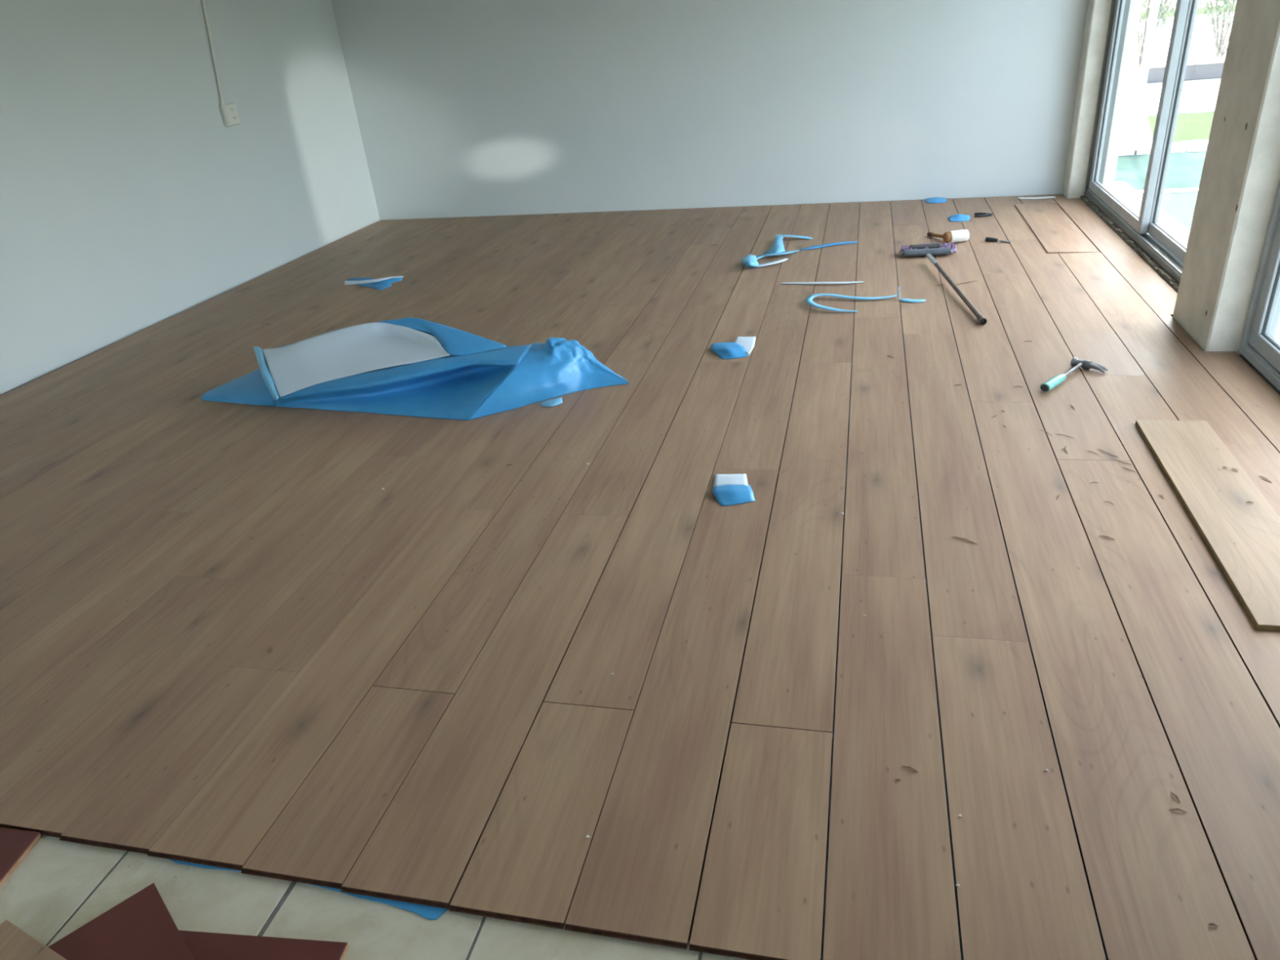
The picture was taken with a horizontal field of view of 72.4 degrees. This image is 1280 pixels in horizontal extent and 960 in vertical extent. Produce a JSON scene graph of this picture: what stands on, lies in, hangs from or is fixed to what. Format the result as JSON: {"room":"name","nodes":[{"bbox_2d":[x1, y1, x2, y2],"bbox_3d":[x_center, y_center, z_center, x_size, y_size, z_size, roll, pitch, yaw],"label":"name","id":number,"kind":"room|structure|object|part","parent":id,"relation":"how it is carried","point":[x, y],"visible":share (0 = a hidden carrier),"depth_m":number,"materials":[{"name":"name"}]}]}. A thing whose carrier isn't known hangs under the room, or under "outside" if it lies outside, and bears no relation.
{"room":"room under renovation","nodes":[
{"label":"room under renovation","id":0,"kind":"room"},
{"bbox_2d":[0,0,379,394],"bbox_3d":[-3.718,-1.059,2.734,0.272,2.770,10.390,2,29,14],"label":"wall","id":1,"kind":"structure","parent":0,"point":[129,204],"depth_m":5.29,"materials":[{"name":"paint"}]},
{"bbox_2d":[201,0,224,104],"bbox_3d":[-2.826,-3.273,5.530,0.026,1.641,0.248,2,29,14],"label":"conduit pipe","id":2,"kind":"object","parent":1,"relation":"attached to","point":[222,101],"visible":1,"depth_m":5.71,"materials":[{"name":"white plastic"}]},
{"bbox_2d":[218,102,240,127],"bbox_3d":[-2.757,-2.458,5.878,0.042,0.140,0.130,2,29,14],"label":"electrical outlet","id":3,"kind":"object","parent":1,"relation":"attached to","point":[228,111],"visible":1,"depth_m":5.85,"materials":[{"name":"white plastic"}]},
{"bbox_2d":[0,181,1279,959],"bbox_3d":[-0.620,0.235,2.761,6.250,0.120,10.600,2,29,14],"label":"floor","id":4,"kind":"structure","parent":0,"point":[436,714],"depth_m":2.29,"materials":[{"name":"wood"}]},
{"bbox_2d":[0,827,41,887],"bbox_3d":[-1.547,0.784,1.783,0.626,0.012,0.218,1,29,12],"label":"plank","id":5,"kind":"object","parent":4,"relation":"on","point":[15,844],"visible":1,"depth_m":1.78,"materials":[{"name":"red wood"}]},
{"bbox_2d":[48,883,193,959],"bbox_3d":[-0.697,0.941,1.300,0.220,0.012,0.902,-28,35,-35],"label":"plank","id":6,"kind":"object","parent":4,"relation":"on","point":[141,926],"visible":1,"depth_m":1.56,"materials":[{"name":"red wood"}]},
{"bbox_2d":[0,920,66,959],"bbox_3d":[-0.860,0.920,1.343,0.800,0.012,0.220,10,31,27],"label":"plank","id":7,"kind":"object","parent":6,"relation":"on","point":[15,944],"visible":1,"depth_m":1.55,"materials":[{"name":"brown wood"}]},
{"bbox_2d":[178,929,349,959],"bbox_3d":[-0.734,0.869,1.469,0.422,0.012,0.220,-1,28,9],"label":"plank","id":8,"kind":"object","parent":4,"relation":"on","point":[201,945],"visible":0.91,"depth_m":1.53,"materials":[{"name":"red wood"}]},
{"bbox_2d":[344,275,403,290],"bbox_3d":[-1.757,-1.281,5.659,0.436,0.045,0.246,2,29,14],"label":"scrap","id":9,"kind":"object","parent":4,"relation":"on","point":[380,284],"visible":1,"depth_m":5.65,"materials":[{"name":"blue plastic"}]},
{"bbox_2d":[201,317,628,420],"bbox_3d":[-1.034,-0.546,3.940,2.017,0.228,0.812,2,29,14],"label":"sheet","id":10,"kind":"object","parent":4,"relation":"on","point":[482,376],"visible":1,"depth_m":3.79,"materials":[{"name":"blue plastic"}]},
{"bbox_2d":[540,397,562,406],"bbox_3d":[-0.364,-0.317,3.601,0.091,0.021,0.042,-11,28,-9],"label":"scrap","id":11,"kind":"object","parent":4,"relation":"on","point":[552,402],"visible":1,"depth_m":3.60,"materials":[{"name":"blue plastic"}]},
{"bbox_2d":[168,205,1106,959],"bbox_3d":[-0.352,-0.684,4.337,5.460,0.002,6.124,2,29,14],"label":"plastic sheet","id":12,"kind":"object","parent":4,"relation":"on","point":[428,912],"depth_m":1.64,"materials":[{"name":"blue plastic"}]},
{"bbox_2d":[710,336,755,359],"bbox_3d":[0.422,-0.612,4.002,0.202,0.029,0.257,2,29,14],"label":"scrap","id":13,"kind":"object","parent":4,"relation":"on","point":[743,346],"visible":1,"depth_m":3.97,"materials":[{"name":"blue plastic"}]},
{"bbox_2d":[711,474,755,506],"bbox_3d":[0.295,0.019,2.842,0.129,0.022,0.213,-6,28,0],"label":"scrap","id":14,"kind":"object","parent":4,"relation":"on","point":[727,489],"visible":1,"depth_m":2.81,"materials":[{"name":"blue plastic"}]},
{"bbox_2d":[742,233,813,267],"bbox_3d":[0.858,-1.441,5.460,0.243,0.051,0.813,8,31,25],"label":"scrap","id":15,"kind":"object","parent":4,"relation":"on","point":[776,248],"visible":1,"depth_m":5.39,"materials":[{"name":"blue plastic"}]},
{"bbox_2d":[780,281,863,284],"bbox_3d":[0.995,-1.082,4.798,0.448,0.011,0.046,3,29,16],"label":"scrap","id":16,"kind":"object","parent":4,"relation":"on","point":[815,282],"visible":1,"depth_m":4.78,"materials":[{"name":"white plastic"}]},
{"bbox_2d":[800,241,857,249],"bbox_3d":[1.190,-1.486,5.527,0.382,0.006,0.060,-11,28,-9],"label":"scrap","id":17,"kind":"object","parent":4,"relation":"on","point":[840,242],"visible":1,"depth_m":5.52,"materials":[{"name":"blue plastic"}]},
{"bbox_2d":[805,286,925,311],"bbox_3d":[1.133,-0.923,4.402,0.593,0.074,0.271,2,29,14],"label":"scrap","id":18,"kind":"object","parent":4,"relation":"on","point":[809,300],"visible":1,"depth_m":4.45,"materials":[{"name":"blue plastic"}]},
{"bbox_2d":[901,765,918,772],"bbox_3d":[0.544,0.579,1.757,0.034,0.004,0.006,14,34,33],"label":"wood splinter","id":19,"kind":"object","parent":4,"relation":"on","point":[908,766],"visible":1,"depth_m":1.76,"materials":[{"name":"beige wood"}]},
{"bbox_2d":[924,196,946,203],"bbox_3d":[2.165,-2.048,6.389,0.155,0.021,0.137,2,29,14],"label":"scrap","id":20,"kind":"object","parent":4,"relation":"on","point":[930,200],"visible":1,"depth_m":6.38,"materials":[{"name":"blue plastic"}]},
{"bbox_2d":[899,241,986,324],"bbox_3d":[1.582,-1.065,4.610,0.318,0.053,1.404,1,28,12],"label":"broom","id":21,"kind":"object","parent":4,"relation":"on","point":[927,250],"visible":1,"depth_m":5.06,"materials":[{"name":"grey plastic"}]},
{"bbox_2d":[925,253,937,266],"bbox_3d":[1.634,-1.226,4.879,0.030,0.029,0.199,-3,28,6],"label":"socket","id":22,"kind":"object","parent":21,"relation":"attached to","point":[929,256],"depth_m":4.86,"materials":[{"name":"silver metal"}]},
{"bbox_2d":[927,229,968,243],"bbox_3d":[1.903,-1.522,5.393,0.145,0.070,0.266,-10,28,-8],"label":"mallet","id":23,"kind":"object","parent":4,"relation":"on","point":[956,236],"visible":0.99,"depth_m":5.29,"materials":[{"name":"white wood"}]},
{"bbox_3d":[1.869,-1.505,5.393,0.024,0.040,0.193,-15,29,-17],"label":"handle","id":24,"kind":"part","parent":23,"relation":"part of","materials":[{"name":"brown wood"}]},
{"bbox_2d":[947,213,970,222],"bbox_3d":[2.135,-1.759,5.839,0.142,0.031,0.155,2,29,14],"label":"scrap","id":25,"kind":"object","parent":4,"relation":"on","point":[958,217],"visible":1,"depth_m":5.83,"materials":[{"name":"blue plastic"}]},
{"bbox_2d":[952,536,977,544],"bbox_3d":[0.916,0.167,2.462,0.075,0.005,0.008,20,37,39],"label":"wood splinter","id":26,"kind":"object","parent":4,"relation":"on","point":[953,536],"visible":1,"depth_m":2.46,"materials":[{"name":"beige wood"}]},
{"bbox_2d":[973,212,993,217],"bbox_3d":[2.304,-1.783,5.859,0.122,0.022,0.084,2,29,14],"label":"pliers","id":27,"kind":"object","parent":4,"relation":"on","point":[977,214],"visible":1,"depth_m":5.84,"materials":[{"name":"plastic"}]},
{"bbox_3d":[2.301,-1.791,5.881,0.099,0.017,0.029,13,33,31],"label":"handle","id":28,"kind":"part","parent":27,"relation":"part of","materials":[{"name":"plastic"}]},
{"bbox_3d":[2.287,-1.769,5.842,0.099,0.017,0.029,-3,28,5],"label":"handle","id":29,"kind":"part","parent":27,"relation":"part of","materials":[{"name":"plastic"}]},
{"bbox_2d":[985,236,1010,243],"bbox_3d":[2.150,-1.441,5.245,0.146,0.026,0.026,16,34,34],"label":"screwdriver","id":30,"kind":"object","parent":4,"relation":"on","point":[987,239],"visible":1,"depth_m":5.25,"materials":[{"name":"plastic"}]},
{"bbox_3d":[2.120,-1.449,5.267,0.070,0.026,0.026,16,34,34],"label":"handle","id":31,"kind":"part","parent":30,"relation":"part of","materials":[{"name":"plastic"}]},
{"bbox_3d":[2.178,-1.428,5.229,0.077,0.012,0.026,16,34,34],"label":"blade","id":32,"kind":"part","parent":30,"relation":"part of","materials":[{"name":"metal"}]},
{"bbox_2d":[1017,195,1055,199],"bbox_3d":[2.805,-1.997,6.180,0.250,0.014,0.063,6,30,21],"label":"strip","id":33,"kind":"object","parent":4,"relation":"on","point":[1049,197],"visible":1,"depth_m":6.16,"materials":[{"name":"white plastic"}]},
{"bbox_2d":[1014,204,1099,253],"bbox_3d":[2.583,-1.587,5.470,0.270,0.020,1.318,2,29,14],"label":"plank","id":34,"kind":"object","parent":4,"relation":"on","point":[1055,230],"visible":1,"depth_m":5.37,"materials":[{"name":"brown wood"}]},
{"bbox_2d":[1040,356,1107,391],"bbox_3d":[1.657,-0.398,3.359,0.332,0.036,0.134,-25,34,-33],"label":"hammer","id":35,"kind":"object","parent":4,"relation":"on","point":[1053,382],"visible":1,"depth_m":3.40,"materials":[{"name":"teal rubber"}]},
{"bbox_2d":[1080,195,1179,293],"bbox_3d":[2.854,-1.346,4.953,0.172,0.038,2.612,2,29,14],"label":"trim","id":36,"kind":"structure","parent":4,"relation":"on","point":[1144,255],"depth_m":4.87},
{"bbox_2d":[1170,791,1180,802],"bbox_3d":[1.007,0.594,1.641,0.005,0.004,0.027,-8,28,-4],"label":"wood splinter","id":37,"kind":"object","parent":4,"relation":"on","point":[1173,793],"visible":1,"depth_m":1.64,"materials":[{"name":"beige wood"}]},
{"bbox_2d":[1168,808,1186,812],"bbox_3d":[0.994,0.609,1.615,0.030,0.004,0.006,2,29,14],"label":"wood splinter","id":38,"kind":"object","parent":4,"relation":"on","point":[1173,809],"visible":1,"depth_m":1.61,"materials":[{"name":"beige wood"}]},
{"bbox_2d":[1135,419,1279,631],"bbox_3d":[1.672,0.073,2.487,0.226,0.014,1.143,2,29,14],"label":"plank","id":39,"kind":"object","parent":4,"relation":"on","point":[1242,535],"visible":1,"depth_m":2.46,"materials":[{"name":"brown wood"}]},
{"bbox_2d":[1208,922,1217,926],"bbox_3d":[0.929,0.721,1.417,0.014,0.004,0.005,2,29,14],"label":"wood splinter","id":40,"kind":"object","parent":4,"relation":"on","point":[1211,923],"visible":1,"depth_m":1.42,"materials":[{"name":"beige wood"}]},
{"bbox_2d":[331,0,1088,220],"bbox_3d":[0.299,-3.440,6.467,6.040,2.770,0.493,2,29,14],"label":"wall","id":41,"kind":"structure","parent":0,"point":[464,108],"depth_m":6.58,"materials":[{"name":"paint"}]},
{"bbox_2d":[1062,0,1142,198],"bbox_3d":[3.022,-3.210,5.511,0.285,2.764,0.185,2,29,14],"label":"wall pillar","id":42,"kind":"structure","parent":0,"point":[1098,11],"depth_m":5.78,"materials":[{"name":"paint"}]},
{"bbox_2d":[1114,151,1205,190],"bbox_3d":[6.968,-2.357,6.774,7.800,0.360,2.300,2,29,14],"label":"water","id":43,"kind":"structure","parent":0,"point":[1184,170],"depth_m":7.35,"materials":[{"name":"liquid"}]},
{"bbox_2d":[1136,187,1198,194],"bbox_3d":[6.944,-1.922,5.689,7.303,0.210,0.110,2,29,15],"label":"pool edge","id":44,"kind":"object","parent":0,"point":[1188,189],"depth_m":6.41,"materials":[{"name":"white concrete"}]},
{"bbox_2d":[1142,191,1197,230],"bbox_3d":[5.461,1.234,0.027,7.280,0.200,13.330,2,29,14],"label":"pavement","id":45,"kind":"structure","parent":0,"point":[1180,206],"depth_m":6.04,"materials":[{"name":"white concrete"}]},
{"bbox_2d":[1172,0,1279,354],"bbox_3d":[2.393,-1.821,3.009,0.404,2.764,0.455,2,29,14],"label":"wall pillar","id":46,"kind":"structure","parent":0,"point":[1240,178],"depth_m":3.32,"materials":[{"name":"paint"}]},
{"bbox_3d":[2.449,-3.005,2.914,0.260,0.600,5.010,2,29,14],"label":"wall","id":47,"kind":"structure","parent":0,"visible":0},
{"bbox_2d":[1084,0,1199,283],"bbox_3d":[2.747,-2.299,4.449,0.100,2.128,2.610,2,29,14],"label":"window","id":48,"kind":"structure","parent":47,"relation":"in","point":[1166,250],"depth_m":4.78,"materials":[{"name":"metal"}]},
{"bbox_3d":[2.631,-2.002,3.900,0.040,2.046,1.269,2,29,14],"label":"sash","id":49,"kind":"part","parent":48,"relation":"part of","materials":[{"name":"metal"}]},
{"bbox_2d":[1238,180,1279,391],"bbox_3d":[2.130,-1.033,2.201,0.100,2.150,1.785,2,29,14],"label":"window","id":50,"kind":"structure","parent":47,"relation":"in","point":[1258,345],"depth_m":3.28,"materials":[{"name":"metal"}]},
{"bbox_3d":[2.206,-1.232,2.551,0.040,2.068,0.894,2,29,14],"label":"sash","id":51,"kind":"part","parent":50,"relation":"part of","materials":[{"name":"metal"}]},
{"label":"outside","id":52,"kind":"structure","parent":0,"visible":0},
{"bbox_2d":[1118,139,1208,155],"bbox_3d":[7.386,-2.807,7.255,7.564,0.230,0.465,4,29,17],"label":"pool edge","id":53,"kind":"object","parent":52,"point":[1200,145],"depth_m":7.98,"materials":[{"name":"white concrete"}]},
{"bbox_2d":[1119,0,1159,151],"bbox_3d":[4.446,-4.556,7.390,0.340,3.300,0.340,2,29,14],"label":"metal pole","id":54,"kind":"object","parent":53,"relation":"on","point":[1136,135],"visible":0.84,"depth_m":7.97,"materials":[{"name":"white metal"}]},
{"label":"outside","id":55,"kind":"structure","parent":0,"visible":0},
{"bbox_2d":[1124,11,1234,117],"bbox_3d":[16.888,-9.081,17.327,36.000,0.200,22.300,2,29,14],"label":"sky","id":56,"kind":"structure","parent":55,"point":[1200,95],"depth_m":13.01,"materials":[{"name":"white"}]},
{"bbox_2d":[1136,0,1176,69],"bbox_3d":[8.200,-7.602,13.776,1.390,2.053,1.250,-13,29,-14],"label":"shrub","id":57,"kind":"object","parent":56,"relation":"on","point":[1161,11],"visible":0.43,"depth_m":13.90,"materials":[{"name":"green plant"}]},
{"bbox_2d":[1123,4,1235,143],"bbox_3d":[17.324,-9.885,18.996,36.000,0.380,30.500,2,29,14],"label":"grass","id":58,"kind":"structure","parent":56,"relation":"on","point":[1188,126],"depth_m":9.18,"materials":[{"name":"green plant"}]},
{"bbox_2d":[1139,57,1225,83],"bbox_3d":[11.183,-5.735,11.621,8.140,0.240,0.350,2,29,14],"label":"wall","id":59,"kind":"structure","parent":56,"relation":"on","point":[1203,68],"depth_m":12.34,"materials":[{"name":"white stone"}]},
{"bbox_2d":[1195,0,1236,57],"bbox_3d":[9.413,-7.729,13.897,1.339,1.952,1.387,2,29,14],"label":"shrub","id":60,"kind":"object","parent":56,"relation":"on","point":[1220,51],"visible":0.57,"depth_m":14.10,"materials":[{"name":"green plant"}]}
]}

